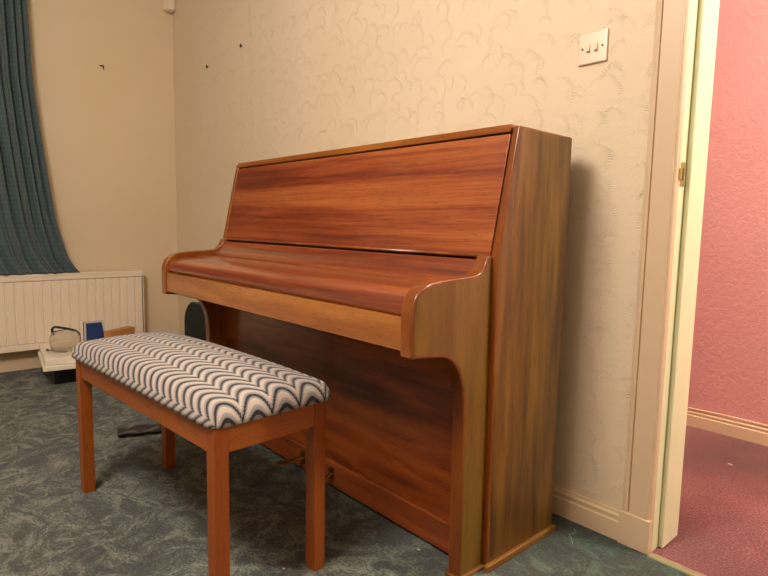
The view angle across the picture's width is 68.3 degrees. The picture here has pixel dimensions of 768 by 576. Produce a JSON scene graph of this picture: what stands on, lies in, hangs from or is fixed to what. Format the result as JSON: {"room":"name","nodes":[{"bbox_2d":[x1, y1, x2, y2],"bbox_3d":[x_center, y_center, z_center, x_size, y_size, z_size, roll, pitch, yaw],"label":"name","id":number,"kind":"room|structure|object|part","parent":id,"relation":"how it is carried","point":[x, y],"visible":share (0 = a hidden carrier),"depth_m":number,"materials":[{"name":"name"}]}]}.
{"room":"music room","nodes":[
{"label":"music room","id":0,"kind":"room"},
{"bbox_2d":[0,0,178,356],"bbox_3d":[-2.814,-0.652,2.622,3.700,2.470,0.100,-5,8,-42],"label":"wall","id":1,"kind":"structure","parent":0,"point":[108,133],"depth_m":3.52,"materials":[{"name":"beige paint"}]},
{"bbox_2d":[0,353,40,372],"bbox_3d":[-2.802,0.489,2.698,3.683,0.086,0.017,-5,8,-42],"label":"baseboard","id":2,"kind":"structure","parent":1,"relation":"attached to","point":[26,361],"depth_m":3.30,"materials":[{"name":"beige paint"}]},
{"bbox_2d":[0,0,79,274],"bbox_3d":[-2.430,-0.923,2.778,1.613,1.760,0.145,-5,8,-42],"label":"curtain","id":3,"kind":"object","parent":1,"relation":"attached to","point":[31,241],"visible":1,"depth_m":3.15,"materials":[{"name":"teal fabric"}]},
{"bbox_2d":[0,270,144,353],"bbox_3d":[-2.283,0.218,3.072,1.885,0.562,0.104,-5,8,-42],"label":"radiator","id":4,"kind":"object","parent":1,"relation":"attached to","point":[31,305],"visible":0.78,"depth_m":3.34,"materials":[{"name":"beige metal"}]},
{"bbox_2d":[0,270,142,277],"bbox_3d":[-2.270,-0.053,3.032,1.885,0.014,0.078,-5,8,-42],"label":"grille","id":5,"kind":"object","parent":4,"relation":"attached to","point":[117,273],"depth_m":3.41,"materials":[{"name":"beige metal"}]},
{"bbox_2d":[0,367,767,575],"bbox_3d":[-0.031,0.848,0.519,5.077,0.050,7.200,-5,8,-42],"label":"floor","id":6,"kind":"structure","parent":0,"point":[143,517],"depth_m":1.71,"materials":[{"name":"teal carpet"}]},
{"bbox_2d":[41,367,75,384],"bbox_3d":[-1.693,0.441,3.278,0.448,0.094,0.329,-5,8,-42],"label":"crate","id":7,"kind":"object","parent":6,"relation":"on","point":[61,376],"visible":0.21,"depth_m":3.05,"materials":[{"name":"black plastic"}]},
{"bbox_2d":[38,341,82,371],"bbox_3d":[-1.671,0.368,3.226,0.495,0.062,0.450,-3,8,-34],"label":"case","id":8,"kind":"object","parent":7,"relation":"on","point":[49,360],"visible":0.41,"depth_m":2.98,"materials":[{"name":"beige plastic"}]},
{"bbox_2d":[49,326,80,351],"bbox_3d":[-1.758,0.274,3.123,0.155,0.139,0.124,-5,8,-42],"label":"jug","id":9,"kind":"object","parent":8,"relation":"on","point":[66,339],"visible":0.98,"depth_m":3.08,"materials":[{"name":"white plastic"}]},
{"bbox_3d":[-1.755,0.235,3.123,0.143,0.062,0.015,-3,8,-35],"label":"handle","id":10,"kind":"part","parent":9,"relation":"part of","materials":[{"name":"black plastic"}]},
{"bbox_2d":[83,320,104,340],"bbox_3d":[-1.678,0.256,3.287,0.126,0.142,0.060,-5,8,-42],"label":"container","id":11,"kind":"object","parent":8,"relation":"on","point":[92,330],"visible":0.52,"depth_m":3.26,"materials":[{"name":"blue plastic"}]},
{"bbox_2d":[104,326,134,337],"bbox_3d":[-1.521,0.285,3.261,0.050,0.100,0.184,3,7,19],"label":"cardboard box","id":12,"kind":"object","parent":8,"relation":"on","point":[126,330],"visible":0.47,"depth_m":3.24,"materials":[{"name":"brown"}]},
{"bbox_2d":[118,423,160,436],"bbox_3d":[-0.963,0.582,2.354,0.260,0.041,0.069,-2,7,-24],"label":"cloth","id":13,"kind":"object","parent":6,"relation":"on","point":[140,429],"visible":0.71,"depth_m":2.32,"materials":[{"name":"black fabric"}]},
{"bbox_2d":[184,302,205,340],"bbox_3d":[-0.840,0.308,2.886,0.200,0.475,0.410,-5,8,-42],"label":"instrument case","id":14,"kind":"object","parent":6,"relation":"on","point":[194,320],"visible":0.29,"depth_m":2.85,"materials":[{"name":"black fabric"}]},
{"bbox_2d":[71,331,330,575],"bbox_3d":[-0.568,0.428,1.637,0.913,0.520,0.341,7,9,44],"label":"piano bench","id":15,"kind":"object","parent":6,"relation":"on","point":[222,400],"visible":1,"depth_m":1.40,"materials":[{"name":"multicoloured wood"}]},
{"bbox_3d":[-0.959,0.440,1.821,0.036,0.443,0.034,7,9,44],"label":"leg","id":16,"kind":"part","parent":15,"relation":"part of","materials":[{"name":"brown wood"}]},
{"bbox_3d":[-0.660,0.289,1.508,0.799,0.061,0.020,7,9,44],"label":"rail","id":17,"kind":"part","parent":15,"relation":"part of","materials":[{"name":"brown wood"}]},
{"bbox_3d":[-0.770,0.422,2.013,0.036,0.443,0.034,7,9,44],"label":"leg","id":18,"kind":"part","parent":15,"relation":"part of","materials":[{"name":"brown wood"}]},
{"bbox_2d":[71,331,330,428],"bbox_3d":[-0.564,0.208,1.612,0.913,0.077,0.341,7,9,44],"label":"seat cushion","id":19,"kind":"object","parent":15,"relation":"on","point":[209,385],"depth_m":1.40,"materials":[{"name":"fabric"}]},
{"bbox_3d":[-0.363,0.515,1.242,0.036,0.443,0.034,7,9,44],"label":"leg","id":20,"kind":"part","parent":15,"relation":"part of","materials":[{"name":"brown wood"}]},
{"bbox_3d":[-0.260,0.318,1.312,0.020,0.061,0.236,7,9,44],"label":"rail","id":21,"kind":"part","parent":15,"relation":"part of","materials":[{"name":"brown wood"}]},
{"bbox_3d":[-0.174,0.497,1.434,0.036,0.443,0.034,7,9,44],"label":"leg","id":22,"kind":"part","parent":15,"relation":"part of","materials":[{"name":"brown wood"}]},
{"bbox_2d":[162,124,571,575],"bbox_3d":[-0.197,0.094,1.949,0.594,1.130,1.485,-5,8,-42],"label":"upright piano","id":23,"kind":"object","parent":6,"relation":"on","point":[419,279],"visible":0.91,"depth_m":1.55,"materials":[{"name":"brown wood"}]},
{"bbox_3d":[-0.782,0.198,2.376,0.276,0.803,0.037,-5,8,-42],"label":"arm","id":24,"kind":"part","parent":23,"relation":"part of"},
{"bbox_3d":[-0.579,0.020,2.567,0.312,1.122,0.022,-5,8,-42],"label":"panel","id":25,"kind":"part","parent":23,"relation":"part of","materials":[{"name":"brown wood"}]},
{"bbox_3d":[-0.288,0.600,2.008,0.002,0.044,0.028,-5,8,-42],"label":"pedal plate","id":26,"kind":"part","parent":23,"relation":"part of","materials":[{"name":"gold metal"}]},
{"bbox_3d":[-0.174,0.616,1.882,0.002,0.044,0.028,-5,8,-42],"label":"pedal plate","id":27,"kind":"part","parent":23,"relation":"part of","materials":[{"name":"gold metal"}]},
{"bbox_3d":[-0.209,0.320,1.926,0.020,0.494,1.235,-5,8,-42],"label":"panel","id":28,"kind":"part","parent":23,"relation":"part of","materials":[{"name":"brown wood"}]},
{"bbox_3d":[-0.239,0.606,1.976,0.029,0.082,1.355,-5,8,-42],"label":"rail","id":29,"kind":"part","parent":23,"relation":"part of","materials":[{"name":"brown wood"}]},
{"bbox_3d":[-0.176,-0.294,1.919,0.082,0.304,1.408,-5,8,-42],"label":"panel","id":30,"kind":"part","parent":23,"relation":"part of","materials":[{"name":"brown wood"}]},
{"bbox_3d":[-0.134,-0.437,1.938,0.040,0.030,1.415,-5,8,-42],"label":"rail","id":31,"kind":"part","parent":23,"relation":"part of","materials":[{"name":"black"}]},
{"bbox_3d":[-0.062,-0.468,2.000,0.259,0.019,1.410,-5,8,-42],"label":"lid","id":32,"kind":"part","parent":23,"relation":"part of","materials":[{"name":"brown wood"}]},
{"bbox_3d":[0.146,0.328,1.347,0.276,0.803,0.037,-5,8,-42],"label":"arm","id":33,"kind":"part","parent":23,"relation":"part of"},
{"bbox_3d":[0.379,0.155,1.504,0.312,1.122,0.022,-5,8,-42],"label":"panel","id":34,"kind":"part","parent":23,"relation":"part of","materials":[{"name":"brown wood"}]},
{"bbox_2d":[647,552,705,575],"bbox_3d":[0.995,0.760,1.233,0.026,0.006,0.824,-5,8,-42],"label":"trim","id":35,"kind":"structure","parent":6,"relation":"on","point":[651,555],"depth_m":1.49,"materials":[{"name":"gold wood"}]},
{"bbox_2d":[172,0,656,509],"bbox_3d":[0.946,-0.438,1.305,0.130,2.470,7.100,-5,8,-42],"label":"wall","id":36,"kind":"structure","parent":0,"point":[305,76],"depth_m":1.91,"materials":[{"name":"paper"}]},
{"bbox_2d":[163,0,174,13],"bbox_3d":[-1.386,-1.848,3.649,0.065,0.136,0.059,-5,8,-42],"label":"detector","id":37,"kind":"object","parent":36,"relation":"attached to","point":[168,5],"visible":1,"depth_m":3.64,"materials":[{"name":"beige plastic"}]},
{"bbox_2d":[552,484,619,540],"bbox_3d":[-0.379,0.528,2.768,0.017,0.082,3.151,-5,8,-42],"label":"baseboard","id":38,"kind":"structure","parent":36,"relation":"attached to","point":[603,519],"depth_m":1.67,"materials":[{"name":"beige paint"}]},
{"bbox_2d":[578,28,608,65],"bbox_3d":[0.582,-0.672,1.582,0.016,0.086,0.086,-5,8,-42],"label":"light switch","id":39,"kind":"object","parent":36,"relation":"attached to","point":[593,46],"visible":1,"depth_m":1.58,"materials":[{"name":"beige plastic"}]},
{"bbox_2d":[617,0,719,554],"bbox_3d":[1.075,-0.315,1.169,0.175,2.160,0.996,-5,8,-42],"label":"door frame","id":40,"kind":"structure","parent":36,"relation":"in","point":[685,34],"depth_m":1.49,"materials":[{"name":"beige paint"}]},
{"bbox_3d":[0.717,-0.360,1.456,0.021,1.986,0.083,-5,8,-42],"label":"architrave","id":41,"kind":"part","parent":40,"relation":"part of","materials":[{"name":"beige paint"}]},
{"bbox_3d":[0.762,-0.291,1.448,0.032,0.060,0.005,-5,8,-42],"label":"strike plate","id":42,"kind":"part","parent":40,"relation":"part of","materials":[{"name":"gold metal"}]},
{"bbox_2d":[688,0,767,424],"bbox_3d":[2.412,-0.422,1.411,0.100,2.470,5.500,-5,8,-42],"label":"wall","id":43,"kind":"structure","parent":0,"point":[729,370],"depth_m":2.39,"materials":[{"name":"pink paint"}]},
{"bbox_2d":[686,409,767,445],"bbox_3d":[2.314,0.717,1.534,0.018,0.076,5.400,-5,8,-42],"label":"baseboard","id":44,"kind":"structure","parent":43,"relation":"attached to","point":[751,432],"depth_m":2.44,"materials":[{"name":"beige paint"}]},
{"bbox_2d":[687,407,767,426],"bbox_3d":[1.602,0.574,2.321,0.012,0.015,2.460,-5,8,-42],"label":"cable","id":45,"kind":"object","parent":44,"relation":"on","point":[688,407],"visible":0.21,"depth_m":2.44,"materials":[{"name":"beige paint"}]}
]}

